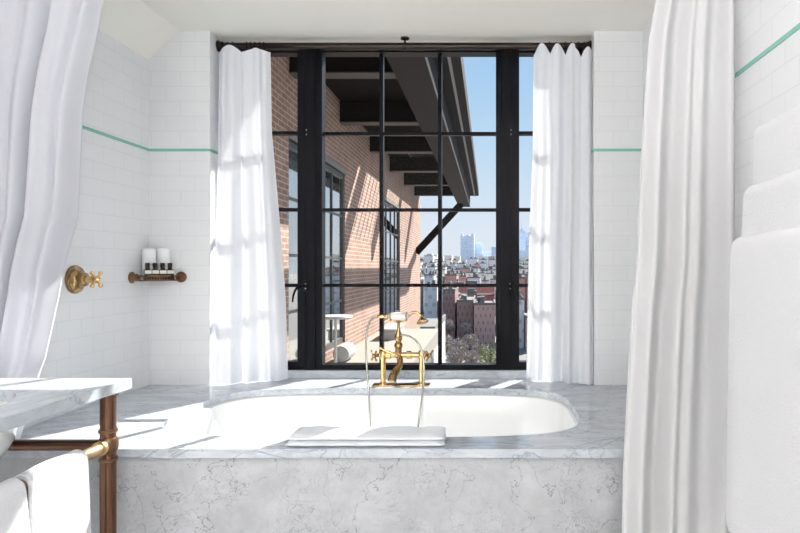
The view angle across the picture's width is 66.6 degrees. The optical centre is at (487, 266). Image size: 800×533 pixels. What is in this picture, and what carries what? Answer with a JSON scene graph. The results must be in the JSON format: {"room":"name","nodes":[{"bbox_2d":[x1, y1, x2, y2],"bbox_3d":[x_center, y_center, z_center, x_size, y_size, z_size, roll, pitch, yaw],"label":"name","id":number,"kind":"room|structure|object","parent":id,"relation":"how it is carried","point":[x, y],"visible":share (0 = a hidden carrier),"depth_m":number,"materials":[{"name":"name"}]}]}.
{"room":"bathroom","nodes":[
{"label":"bathroom","id":0,"kind":"room"},
{"bbox_2d":[24,30,148,427],"bbox_3d":[-1.573,0.101,0.180,0.140,2.038,5.560,0,0,0],"label":"wall","id":1,"kind":"structure","parent":0,"point":[97,332],"depth_m":2.40,"materials":[{"name":"white tile"}]},
{"bbox_2d":[64,265,102,293],"bbox_3d":[-1.456,0.045,2.181,0.094,0.104,0.104,0,0,0],"label":"shower valve","id":2,"kind":"object","parent":1,"relation":"attached to","point":[76,279],"visible":1,"depth_m":2.16,"materials":[{"name":"gold metal"}]},
{"bbox_2d":[82,125,148,150],"bbox_3d":[-1.501,-0.519,1.530,0.003,0.012,2.260,0,0,0],"label":"trim","id":3,"kind":"structure","parent":1,"relation":"attached to","point":[83,127],"depth_m":2.41,"materials":[{"name":"green tile"}]},
{"bbox_2d":[128,272,186,282],"bbox_3d":[-1.419,0.044,2.583,0.168,0.048,0.155,0,0,0],"label":"basket","id":4,"kind":"object","parent":1,"relation":"attached to","point":[180,276],"visible":0.98,"depth_m":2.56,"materials":[{"name":"brown metal"}]},
{"bbox_2d":[143,263,151,279],"bbox_3d":[-1.448,0.019,2.551,0.028,0.074,0.025,0,0,-42],"label":"toiletry bottle","id":5,"kind":"object","parent":4,"relation":"in","point":[147,271],"visible":1,"depth_m":2.54,"materials":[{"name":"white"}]},
{"bbox_2d":[142,248,155,271],"bbox_3d":[-1.464,-0.014,2.593,0.056,0.140,0.056,0,0,0],"label":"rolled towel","id":6,"kind":"object","parent":4,"relation":"on","point":[148,254],"visible":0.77,"depth_m":2.57,"materials":[{"name":"white fabric"}]},
{"bbox_2d":[152,263,158,279],"bbox_3d":[-1.426,0.019,2.570,0.028,0.074,0.025,0,0,-42],"label":"toiletry bottle","id":7,"kind":"object","parent":4,"relation":"on","point":[155,271],"visible":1,"depth_m":2.56,"materials":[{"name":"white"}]},
{"bbox_2d":[159,263,166,279],"bbox_3d":[-1.405,0.019,2.590,0.028,0.074,0.025,0,0,-41],"label":"toiletry bottle","id":8,"kind":"object","parent":4,"relation":"in","point":[162,271],"visible":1,"depth_m":2.58,"materials":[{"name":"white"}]},
{"bbox_2d":[156,248,170,269],"bbox_3d":[-1.423,-0.014,2.630,0.056,0.140,0.056,0,0,0],"label":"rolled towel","id":9,"kind":"object","parent":4,"relation":"on","point":[163,255],"visible":0.7,"depth_m":2.61,"materials":[{"name":"white fabric"}]},
{"bbox_2d":[166,263,173,279],"bbox_3d":[-1.383,0.019,2.609,0.028,0.074,0.025,0,0,-42],"label":"toiletry bottle","id":10,"kind":"object","parent":4,"relation":"in","point":[170,271],"visible":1,"depth_m":2.60,"materials":[{"name":"black"}]},
{"bbox_2d":[149,31,220,384],"bbox_3d":[-1.368,0.037,2.795,0.270,2.166,0.270,0,0,0],"label":"wall","id":11,"kind":"structure","parent":0,"point":[184,73],"depth_m":2.66,"materials":[{"name":"white tile"}]},
{"bbox_2d":[149,149,210,150],"bbox_3d":[-1.365,-0.519,2.659,0.270,0.012,0.003,0,0,0],"label":"trim","id":12,"kind":"structure","parent":11,"relation":"attached to","point":[149,149],"depth_m":2.66,"materials":[{"name":"green tile"}]},
{"bbox_2d":[240,50,583,369],"bbox_3d":[-0.381,-0.278,2.847,1.702,1.534,0.134,0,0,0],"label":"window","id":13,"kind":"structure","parent":11,"relation":"in","point":[310,133],"depth_m":2.85,"materials":[{"name":"black paint"}]},
{"bbox_2d":[99,0,655,59],"bbox_3d":[-0.408,-1.107,0.110,2.470,0.379,5.700,0,0,0],"label":"ceiling","id":14,"kind":"structure","parent":0,"point":[143,26],"depth_m":2.53,"materials":[{"name":"white paint"}]},
{"bbox_2d":[216,36,591,51],"bbox_3d":[-0.381,-1.014,2.740,1.701,0.065,0.052,0,0,0],"label":"curtain rod","id":15,"kind":"object","parent":14,"relation":"attached to","point":[404,45],"visible":0.81,"depth_m":2.73,"materials":[{"name":"brown metal"}]},
{"bbox_2d":[211,45,287,384],"bbox_3d":[-1.073,-0.238,2.706,0.320,1.515,0.085,0,0,-15],"label":"window curtain","id":16,"kind":"object","parent":15,"relation":"hanging from","point":[249,327],"visible":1,"depth_m":2.70,"materials":[{"name":"white fabric"}]},
{"bbox_2d":[526,43,592,384],"bbox_3d":[0.317,-0.242,2.710,0.314,1.523,0.088,0,0,17],"label":"window curtain","id":17,"kind":"object","parent":15,"relation":"hanging from","point":[560,261],"visible":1,"depth_m":2.70,"materials":[{"name":"white fabric"}]},
{"bbox_3d":[0.529,-1.023,1.636,0.314,0.047,0.018,0,0,0],"label":"shower rail","id":18,"kind":"object","parent":14,"relation":"attached to","visible":0},
{"bbox_2d":[622,0,734,532],"bbox_3d":[0.517,0.042,1.603,0.323,2.096,0.101,0,0,0],"label":"shower curtain","id":19,"kind":"object","parent":18,"relation":"hanging from","point":[674,456],"visible":0.94,"depth_m":1.62,"materials":[{"name":"white fabric"}]},
{"bbox_3d":[-1.154,-1.023,1.795,0.412,0.047,0.018,0,0,0],"label":"shower rail","id":20,"kind":"object","parent":14,"relation":"attached to","visible":0},
{"bbox_2d":[0,0,103,438],"bbox_3d":[-1.448,-0.238,1.788,0.684,1.516,0.094,0,0,0],"label":"shower curtain","id":21,"kind":"object","parent":20,"relation":"hanging from","point":[47,47],"visible":0.94,"depth_m":1.79,"materials":[{"name":"white fabric"}]},
{"bbox_2d":[590,31,642,384],"bbox_3d":[0.579,0.037,2.795,0.217,2.166,0.270,0,0,0],"label":"wall","id":22,"kind":"structure","parent":0,"point":[617,56],"depth_m":2.66,"materials":[{"name":"white tile"}]},
{"bbox_2d":[593,149,640,150],"bbox_3d":[0.576,-0.519,2.659,0.217,0.012,0.003,0,0,0],"label":"trim","id":23,"kind":"structure","parent":22,"relation":"attached to","point":[593,149],"depth_m":2.66,"materials":[{"name":"green tile"}]},
{"bbox_2d":[643,0,799,532],"bbox_3d":[0.757,0.037,0.180,0.140,2.166,5.560,0,0,0],"label":"wall","id":24,"kind":"structure","parent":0,"point":[769,88],"depth_m":1.53,"materials":[{"name":"white tile"}]},
{"bbox_2d":[735,23,799,77],"bbox_3d":[0.686,-0.531,1.530,0.003,0.012,2.260,0,0,0],"label":"trim","id":25,"kind":"structure","parent":24,"relation":"attached to","point":[793,30],"depth_m":1.46,"materials":[{"name":"green tile"}]},
{"bbox_3d":[0.612,-0.156,1.003,0.149,0.253,0.517,0,0,0],"label":"towel rack","id":26,"kind":"object","parent":24,"relation":"attached to","visible":0},
{"bbox_2d":[725,228,799,532],"bbox_3d":[0.545,0.247,1.038,0.086,0.634,0.505,0,0,0],"label":"bath towel","id":27,"kind":"object","parent":26,"relation":"hanging from","point":[763,451],"visible":0.98,"depth_m":1.11,"materials":[{"name":"white fabric"}]},
{"bbox_2d":[742,169,799,236],"bbox_3d":[0.563,-0.059,1.030,0.065,0.233,0.491,0,0,0],"label":"bath towel","id":28,"kind":"object","parent":26,"relation":"hanging from","point":[771,205],"visible":0.59,"depth_m":1.13,"materials":[{"name":"white fabric"}]},
{"bbox_2d":[753,104,799,184],"bbox_3d":[0.583,-0.177,1.030,0.066,0.251,0.473,0,0,0],"label":"bath towel","id":29,"kind":"object","parent":26,"relation":"hanging from","point":[776,145],"visible":0.56,"depth_m":1.15,"materials":[{"name":"white fabric"}]},
{"bbox_3d":[-0.408,1.180,0.080,2.470,0.120,5.639,0,0,0],"label":"floor","id":30,"kind":"structure","parent":0,"visible":0},
{"bbox_2d":[0,378,131,532],"bbox_3d":[-1.252,0.716,1.217,0.500,0.806,0.944,0,0,0],"label":"vanity","id":31,"kind":"object","parent":30,"relation":"on","point":[23,401],"visible":1,"depth_m":1.62,"materials":[{"name":"white grey-veined marble"},{"name":"aged copper"},{"name":"satin brass"}]},
{"bbox_2d":[0,401,18,458],"bbox_3d":[-1.277,0.415,1.277,0.395,0.149,0.534,0,0,0],"label":"sink","id":32,"kind":"object","parent":31,"relation":"in","point":[7,437],"depth_m":1.38,"materials":[{"name":"white ceramic"}]},
{"bbox_2d":[0,478,30,532],"bbox_3d":[-1.043,0.656,1.200,0.116,0.392,0.270,0,0,0],"label":"hand towel","id":33,"kind":"object","parent":31,"relation":"hanging from","point":[14,514],"visible":1,"depth_m":1.29,"materials":[{"name":"white fabric"}]},
{"bbox_2d":[13,449,90,532],"bbox_3d":[-1.043,0.656,1.430,0.104,0.392,0.200,0,0,0],"label":"hand towel","id":34,"kind":"object","parent":31,"relation":"hanging from","point":[58,492],"visible":0.84,"depth_m":1.43,"materials":[{"name":"white fabric"}]},
{"bbox_2d":[0,378,626,532],"bbox_3d":[-0.408,0.821,2.276,2.188,0.595,1.104,0,0,0],"label":"tub surround","id":35,"kind":"object","parent":30,"relation":"on","point":[570,480],"visible":0.77,"depth_m":1.74,"materials":[{"name":"white stone"}]},
{"bbox_2d":[286,426,446,446],"bbox_3d":[-0.357,0.505,1.798,0.465,0.034,0.127,0,0,0],"label":"bath mat","id":36,"kind":"object","parent":35,"relation":"on","point":[360,436],"visible":1,"depth_m":1.75,"materials":[{"name":"white fabric"}]},
{"bbox_2d":[166,394,577,436],"bbox_3d":[-0.392,0.768,2.220,1.495,0.437,0.810,0,0,0],"label":"bathtub","id":37,"kind":"object","parent":35,"relation":"in","point":[462,415],"visible":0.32,"depth_m":2.55,"materials":[{"name":"white ceramic"}]},
{"bbox_2d":[371,312,433,385],"bbox_3d":[-0.379,0.361,2.624,0.280,0.324,0.132,0,0,0],"label":"mixer","id":38,"kind":"object","parent":35,"relation":"on","point":[383,354],"visible":0.99,"depth_m":2.65,"materials":[{"name":"gold metal"}]},
{"bbox_2d":[365,311,428,426],"bbox_3d":[-0.399,0.539,2.571,0.274,0.688,0.217,0,0,0],"label":"handset","id":39,"kind":"object","parent":38,"relation":"attached to","point":[397,315],"visible":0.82,"depth_m":2.62,"materials":[{"name":"gold ceramic"}]},
{"bbox_2d":[377,314,387,318],"bbox_3d":[-0.467,0.220,2.660,0.046,0.024,0.024,0,0,0],"label":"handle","id":40,"kind":"object","parent":39,"relation":"attached to","point":[385,316],"depth_m":2.65,"materials":[{"name":"gold metal"}]},
{"bbox_3d":[-0.381,0.837,2.885,1.702,0.567,0.090,0,0,0],"label":"wall","id":41,"kind":"structure","parent":0,"visible":0},
{"bbox_2d":[288,370,525,377],"bbox_3d":[-0.381,0.521,2.877,1.702,0.065,0.098,0,0,0],"label":"trim","id":42,"kind":"structure","parent":41,"relation":"attached to","point":[291,373],"depth_m":2.83,"materials":[{"name":"white stone"}]},
{"label":"outside","id":43,"kind":"structure","parent":0,"visible":0},
{"bbox_2d":[271,57,419,362],"bbox_3d":[-4.390,13.120,9.880,5.020,36.000,13.840,0,0,0],"label":"brick wing","id":44,"kind":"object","parent":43,"point":[351,171],"visible":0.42,"depth_m":8.23,"materials":[{"name":"orange brick"}]},
{"bbox_2d":[289,57,478,254],"bbox_3d":[-1.111,-1.361,9.990,1.702,2.078,13.620,0,0,0],"label":"canopy","id":45,"kind":"object","parent":44,"relation":"attached to","point":[410,83],"visible":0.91,"depth_m":7.69,"materials":[{"name":"brown metal"}]},
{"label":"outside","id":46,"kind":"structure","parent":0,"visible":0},
{"bbox_2d":[326,329,437,362],"bbox_3d":[-1.389,1.245,6.925,1.019,0.250,7.950,0,0,0],"label":"floor","id":47,"kind":"structure","parent":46,"point":[427,338],"depth_m":8.67,"materials":[{"name":"beige concrete"}]},
{"bbox_2d":[325,314,352,362],"bbox_3d":[-1.600,0.815,6.300,0.360,0.610,0.360,0,0,0],"label":"garden table","id":48,"kind":"object","parent":47,"relation":"on","point":[335,317],"visible":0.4,"depth_m":6.29,"materials":[{"name":"white metal"}]},
{"bbox_2d":[333,342,355,361],"bbox_3d":[-1.720,1.020,7.195,0.200,0.200,0.390,0,0,0],"label":"pouf","id":49,"kind":"object","parent":47,"relation":"on","point":[345,351],"visible":0.88,"depth_m":7.01,"materials":[{"name":"white fabric"}]},
{"bbox_2d":[378,323,405,339],"bbox_3d":[-1.540,1.035,9.700,0.280,0.170,1.060,0,0,0],"label":"planter","id":50,"kind":"object","parent":47,"relation":"on","point":[390,329],"visible":0.78,"depth_m":9.20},
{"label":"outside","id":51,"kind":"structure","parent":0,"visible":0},
{"bbox_2d":[421,312,526,362],"bbox_3d":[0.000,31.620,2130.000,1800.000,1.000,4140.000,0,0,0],"label":"ground","id":52,"kind":"structure","parent":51,"point":[522,351],"depth_m":221.00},
{"bbox_2d":[420,272,423,312],"bbox_3d":[-48.451,17.376,417.233,7.675,27.487,34.998,0,0,0],"label":"low rise","id":53,"kind":"structure","parent":52,"relation":"on","point":[421,275],"depth_m":410.37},
{"bbox_2d":[422,264,426,272],"bbox_3d":[-70.475,13.591,677.131,4.752,35.059,38.306,0,0,0],"label":"low rise","id":54,"kind":"structure","parent":52,"relation":"on","point":[424,267],"depth_m":658.17,"materials":[{"name":"grey"}]},
{"bbox_2d":[424,254,435,263],"bbox_3d":[-87.267,5.709,904.875,13.700,50.822,50.250,0,0,0],"label":"apartment tower","id":55,"kind":"structure","parent":52,"relation":"on","point":[427,257],"depth_m":880.06,"materials":[{"name":"grey stone"}]},
{"bbox_2d":[424,271,436,283],"bbox_3d":[-39.208,16.833,411.002,6.765,28.575,24.437,0,0,0],"label":"low rise","id":56,"kind":"structure","parent":52,"relation":"on","point":[432,276],"depth_m":398.91,"materials":[{"name":"grey concrete"}]},
{"bbox_2d":[424,280,437,317],"bbox_3d":[-26.354,18.705,289.925,6.256,24.830,30.149,0,0,0],"label":"stone building","id":57,"kind":"structure","parent":52,"relation":"on","point":[430,293],"depth_m":274.97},
{"bbox_2d":[427,264,436,273],"bbox_3d":[-62.476,14.010,670.200,9.546,34.219,25.834,0,0,0],"label":"low rise","id":58,"kind":"structure","parent":52,"relation":"on","point":[432,267],"depth_m":657.53,"materials":[{"name":"white concrete"}]},
{"bbox_2d":[420,314,445,362],"bbox_3d":[-9.940,19.730,94.941,4.998,22.780,22.119,0,0,0],"label":"stone building","id":59,"kind":"structure","parent":52,"relation":"on","point":[433,322],"depth_m":96.52,"materials":[{"name":"white stone"}]},
{"bbox_2d":[436,276,444,313],"bbox_3d":[-32.131,17.308,406.904,4.537,27.623,16.166,0,0,0],"label":"low rise","id":60,"kind":"structure","parent":52,"relation":"on","point":[443,277],"depth_m":398.91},
{"bbox_2d":[436,267,446,275],"bbox_3d":[-44.590,15.519,575.883,8.900,31.202,30.161,0,0,0],"label":"low rise","id":61,"kind":"structure","parent":52,"relation":"on","point":[444,272],"depth_m":561.04,"materials":[{"name":"white concrete"}]},
{"bbox_2d":[443,255,452,260],"bbox_3d":[-86.959,3.003,1307.117,18.316,56.234,26.767,0,0,0],"label":"low rise","id":62,"kind":"structure","parent":52,"relation":"on","point":[446,257],"depth_m":1293.68,"materials":[{"name":"beige stone"}]},
{"bbox_2d":[445,319,454,342],"bbox_3d":[-15.376,25.749,235.976,4.404,10.789,4.537,0,0,0],"label":"street tree","id":63,"kind":"object","parent":52,"relation":"on","point":[449,325],"visible":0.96,"depth_m":235.19,"materials":[{"name":"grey plant"}]},
{"bbox_2d":[445,334,455,352],"bbox_3d":[-14.585,27.462,214.981,6.725,7.365,6.853,0,0,0],"label":"street tree","id":64,"kind":"object","parent":52,"relation":"on","point":[448,339],"visible":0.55,"depth_m":214.35,"materials":[{"name":"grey plant"}]},
{"bbox_2d":[443,282,458,337],"bbox_3d":[-16.921,19.042,276.937,5.273,24.156,30.125,0,0,0],"label":"brick building","id":65,"kind":"structure","parent":52,"relation":"on","point":[450,294],"depth_m":261.99,"materials":[{"name":"brick"}]},
{"bbox_2d":[445,271,458,287],"bbox_3d":[-24.793,16.867,411.981,7.932,28.505,23.412,0,0,0],"label":"low rise","id":66,"kind":"structure","parent":52,"relation":"on","point":[452,278],"depth_m":400.47,"materials":[{"name":"pink brick"}]},
{"bbox_2d":[449,262,455,268],"bbox_3d":[-47.597,12.028,811.126,8.628,38.184,22.208,0,0,0],"label":"low rise","id":67,"kind":"structure","parent":52,"relation":"on","point":[453,265],"depth_m":800.33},
{"bbox_2d":[445,347,463,362],"bbox_3d":[-9.907,27.540,180.138,5.880,7.207,5.866,0,0,0],"label":"street tree","id":68,"kind":"object","parent":52,"relation":"on","point":[453,357],"visible":0.96,"depth_m":179.14,"materials":[{"name":"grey plant"}]},
{"bbox_2d":[452,258,459,267],"bbox_3d":[-51.433,8.672,966.840,10.445,44.896,30.646,0,0,0],"label":"low rise","id":69,"kind":"structure","parent":52,"relation":"on","point":[454,260],"depth_m":951.80,"materials":[{"name":"white"}]},
{"bbox_2d":[449,338,468,354],"bbox_3d":[-9.950,27.624,204.980,6.683,7.041,6.745,0,0,0],"label":"street tree","id":70,"kind":"object","parent":52,"relation":"on","point":[458,343],"visible":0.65,"depth_m":204.31,"materials":[{"name":"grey plant"}]},
{"bbox_2d":[457,261,465,267],"bbox_3d":[-35.965,11.759,818.359,11.155,38.723,37.536,0,0,0],"label":"low rise","id":71,"kind":"structure","parent":52,"relation":"on","point":[459,265],"depth_m":799.93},
{"bbox_2d":[459,272,467,283],"bbox_3d":[-16.847,17.417,417.136,4.777,27.406,35.552,0,0,0],"label":"low rise","id":72,"kind":"structure","parent":52,"relation":"on","point":[462,278],"depth_m":399.49,"materials":[{"name":"pink brick"}]},
{"bbox_2d":[457,294,474,341],"bbox_3d":[-9.430,21.662,265.918,6.888,18.915,40.164,0,0,0],"label":"brick building","id":73,"kind":"structure","parent":52,"relation":"on","point":[465,307],"depth_m":246.00,"materials":[{"name":"brick"}]},
{"bbox_2d":[461,322,470,343],"bbox_3d":[-8.484,26.128,231.952,4.357,10.032,4.477,0,0,0],"label":"street tree","id":74,"kind":"object","parent":52,"relation":"on","point":[466,327],"visible":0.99,"depth_m":231.15,"materials":[{"name":"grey plant"}]},
{"bbox_2d":[461,265,470,272],"bbox_3d":[-21.351,14.593,574.807,8.717,33.055,27.738,0,0,0],"label":"low rise","id":75,"kind":"structure","parent":52,"relation":"on","point":[464,269],"depth_m":561.18,"materials":[{"name":"pink brick"}]},
{"bbox_2d":[460,234,473,263],"bbox_3d":[-58.792,-31.799,1730.000,38.250,125.838,60.000,0,0,0],"label":"skyscraper","id":76,"kind":"structure","parent":52,"relation":"on","point":[466,242],"depth_m":1700.09,"materials":[{"name":"blue glass"}]},
{"bbox_2d":[462,333,477,349],"bbox_3d":[-6.697,27.886,224.032,6.222,6.516,6.236,0,0,0],"label":"street tree","id":77,"kind":"object","parent":52,"relation":"on","point":[470,340],"visible":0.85,"depth_m":223.19,"materials":[{"name":"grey plant"}]},
{"bbox_2d":[466,269,476,276],"bbox_3d":[-13.243,16.354,475.810,8.547,29.531,15.836,0,0,0],"label":"low rise","id":78,"kind":"structure","parent":52,"relation":"on","point":[470,274],"depth_m":468.08,"materials":[{"name":"white concrete"}]},
{"bbox_2d":[463,350,480,362],"bbox_3d":[-4.771,27.845,177.996,5.378,6.598,5.519,0,0,0],"label":"street tree","id":79,"kind":"object","parent":52,"relation":"on","point":[472,357],"visible":0.88,"depth_m":177.19,"materials":[{"name":"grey plant"}]},
{"bbox_2d":[453,280,493,293],"bbox_3d":[-10.350,19.673,364.875,28.100,22.894,40.250,0,0,0],"label":"brick building","id":80,"kind":"structure","parent":52,"relation":"on","point":[463,290],"depth_m":344.97,"materials":[{"name":"red brick"}]},
{"bbox_2d":[469,257,477,265],"bbox_3d":[-23.329,7.572,970.269,14.313,47.096,33.338,0,0,0],"label":"low rise","id":81,"kind":"structure","parent":52,"relation":"on","point":[472,261],"depth_m":953.90,"materials":[{"name":"grey stone"}]},
{"bbox_2d":[467,273,480,283],"bbox_3d":[-9.611,17.597,413.661,8.881,27.046,27.329,0,0,0],"label":"low rise","id":82,"kind":"structure","parent":52,"relation":"on","point":[475,276],"depth_m":400.18,"materials":[{"name":"grey concrete"}]},
{"bbox_2d":[471,266,478,276],"bbox_3d":[-12.273,14.944,572.760,7.607,32.351,28.791,0,0,0],"label":"low rise","id":83,"kind":"structure","parent":52,"relation":"on","point":[475,269],"depth_m":558.58,"materials":[{"name":"grey"}]},
{"bbox_2d":[458,288,494,300],"bbox_3d":[-6.250,21.070,310.875,19.000,20.101,22.250,0,0,0],"label":"brick building","id":84,"kind":"structure","parent":52,"relation":"on","point":[471,292],"depth_m":300.01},
{"bbox_2d":[475,243,482,256],"bbox_3d":[-26.979,-19.987,1780.000,21.875,102.214,60.000,0,0,0],"label":"skyscraper","id":85,"kind":"structure","parent":52,"relation":"on","point":[478,248],"depth_m":1750.21,"materials":[{"name":"blue glass"}]},
{"bbox_2d":[472,343,487,357],"bbox_3d":[-2.709,28.836,205.082,5.762,5.944,5.679,0,0,0],"label":"street tree","id":86,"kind":"object","parent":52,"relation":"on","point":[480,345],"visible":0.56,"depth_m":204.24,"materials":[{"name":"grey plant"}]},
{"bbox_2d":[479,269,484,283],"bbox_3d":[-5.018,16.449,484.906,4.815,29.342,28.581,0,0,0],"label":"low rise","id":87,"kind":"structure","parent":52,"relation":"on","point":[482,274],"depth_m":470.72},
{"bbox_2d":[479,258,486,267],"bbox_3d":[-7.648,8.369,960.921,12.540,45.501,21.676,0,0,0],"label":"low rise","id":88,"kind":"structure","parent":52,"relation":"on","point":[484,260],"depth_m":950.41,"materials":[{"name":"grey stone"}]},
{"bbox_2d":[480,261,485,269],"bbox_3d":[-6.891,11.675,815.513,8.239,38.890,35.051,0,0,0],"label":"low rise","id":89,"kind":"structure","parent":52,"relation":"on","point":[482,264],"depth_m":798.18,"materials":[{"name":"grey stone"}]},
{"bbox_2d":[473,296,495,344],"bbox_3d":[-1.388,21.576,250.896,8.746,19.088,26.208,0,0,0],"label":"brick building","id":90,"kind":"structure","parent":52,"relation":"on","point":[484,311],"depth_m":238.02,"materials":[{"name":"brown brick"}]},
{"bbox_2d":[482,276,488,283],"bbox_3d":[-1.770,18.565,408.994,4.376,25.110,20.318,0,0,0],"label":"low rise","id":91,"kind":"structure","parent":52,"relation":"on","point":[484,281],"depth_m":398.91,"materials":[{"name":"grey"}]},
{"bbox_2d":[483,251,489,256],"bbox_3d":[-3.750,-8.628,1830.000,19.500,79.495,60.000,0,0,0],"label":"skyscraper","id":92,"kind":"structure","parent":52,"relation":"on","point":[486,254],"depth_m":1800.04,"materials":[{"name":"blue glass"}]},
{"bbox_2d":[478,343,495,362],"bbox_3d":[0.475,27.661,184.921,8.210,8.387,8.315,0,0,0],"label":"street tree","id":93,"kind":"object","parent":52,"relation":"on","point":[489,357],"visible":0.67,"depth_m":184.58,"materials":[{"name":"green plant"}]},
{"bbox_2d":[486,270,493,283],"bbox_3d":[1.347,16.924,480.576,6.528,28.391,24.601,0,0,0],"label":"low rise","id":94,"kind":"structure","parent":52,"relation":"on","point":[488,275],"depth_m":468.42,"materials":[{"name":"white concrete"}]},
{"bbox_2d":[488,256,494,267],"bbox_3d":[7.491,4.058,1309.188,13.531,54.124,29.278,0,0,0],"label":"low rise","id":95,"kind":"structure","parent":52,"relation":"on","point":[489,257],"depth_m":1294.62,"materials":[{"name":"pink brick"}]},
{"bbox_2d":[488,266,495,274],"bbox_3d":[4.162,15.169,569.909,8.722,31.902,25.282,0,0,0],"label":"low rise","id":96,"kind":"structure","parent":52,"relation":"on","point":[490,267],"depth_m":557.49,"materials":[{"name":"white concrete"}]},
{"bbox_2d":[489,258,495,265],"bbox_3d":[7.826,8.664,965.826,11.679,44.911,39.453,0,0,0],"label":"low rise","id":97,"kind":"structure","parent":52,"relation":"on","point":[491,262],"depth_m":946.24,"materials":[{"name":"grey stone"}]},
{"bbox_2d":[490,275,495,298],"bbox_3d":[5.910,18.385,417.569,8.728,25.470,33.452,0,0,0],"label":"low rise","id":98,"kind":"structure","parent":52,"relation":"on","point":[492,281],"depth_m":401.06,"materials":[{"name":"grey"}]},
{"bbox_2d":[491,247,495,255],"bbox_3d":[21.312,-11.940,1680.000,23.375,86.120,60.000,0,0,0],"label":"skyscraper","id":99,"kind":"structure","parent":52,"relation":"on","point":[493,249],"depth_m":1650.20,"materials":[{"name":"blue glass"}]},
{"bbox_2d":[495,288,520,323],"bbox_3d":[9.787,20.378,309.875,11.858,21.484,40.250,0,0,0],"label":"brick building","id":100,"kind":"structure","parent":52,"relation":"on","point":[495,288],"depth_m":328.61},
{"bbox_2d":[519,292,523,347],"bbox_3d":[12.267,20.634,244.962,3.220,20.973,30.077,0,0,0],"label":"stone building","id":101,"kind":"structure","parent":52,"relation":"on","point":[521,298],"depth_m":230.03,"materials":[{"name":"stone"}]},
{"bbox_2d":[519,225,524,249],"bbox_3d":[97.042,-54.140,1725.000,15.583,170.520,50.000,0,0,0],"label":"skyscraper","id":102,"kind":"structure","parent":52,"relation":"on","point":[521,232],"depth_m":1700.09,"materials":[{"name":"blue glass"}]},
{"bbox_2d":[519,273,524,312],"bbox_3d":[22.241,17.670,413.553,5.234,26.900,24.255,0,0,0],"label":"low rise","id":103,"kind":"structure","parent":52,"relation":"on","point":[521,279],"depth_m":401.55,"materials":[{"name":"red brick"}]},
{"bbox_2d":[519,250,526,258],"bbox_3d":[89.333,-7.107,1625.000,29.333,76.453,50.000,0,0,0],"label":"skyscraper","id":104,"kind":"structure","parent":52,"relation":"on","point":[521,252],"depth_m":1599.82,"materials":[{"name":"blue glass"}]},
{"bbox_2d":[519,266,527,273],"bbox_3d":[33.099,15.121,579.097,9.093,31.998,37.708,0,0,0],"label":"low rise","id":105,"kind":"structure","parent":52,"relation":"on","point":[521,268],"depth_m":560.49,"materials":[{"name":"white concrete"}]},
{"bbox_2d":[524,313,526,349],"bbox_3d":[16.875,23.422,235.934,5.513,15.395,22.131,0,0,0],"label":"brick building","id":106,"kind":"structure","parent":52,"relation":"on","point":[525,314],"depth_m":228.01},
{"bbox_2d":[523,255,528,263],"bbox_3d":[72.750,4.519,1135.966,10.833,53.201,28.483,0,0,0],"label":"low rise","id":107,"kind":"structure","parent":52,"relation":"on","point":[525,257],"depth_m":1121.77,"materials":[{"name":"grey stone"}]},
{"bbox_2d":[525,274,527,312],"bbox_3d":[28.697,16.738,408.139,6.137,28.765,17.478,0,0,0],"label":"low rise","id":108,"kind":"structure","parent":52,"relation":"on","point":[526,275],"depth_m":401.64,"materials":[{"name":"pink brick"}]},
{"bbox_2d":[525,232,528,254],"bbox_3d":[123.958,-35.482,1775.000,26.250,133.203,50.000,0,0,0],"label":"skyscraper","id":109,"kind":"structure","parent":52,"relation":"on","point":[526,233],"depth_m":1750.21,"materials":[{"name":"blue glass"}]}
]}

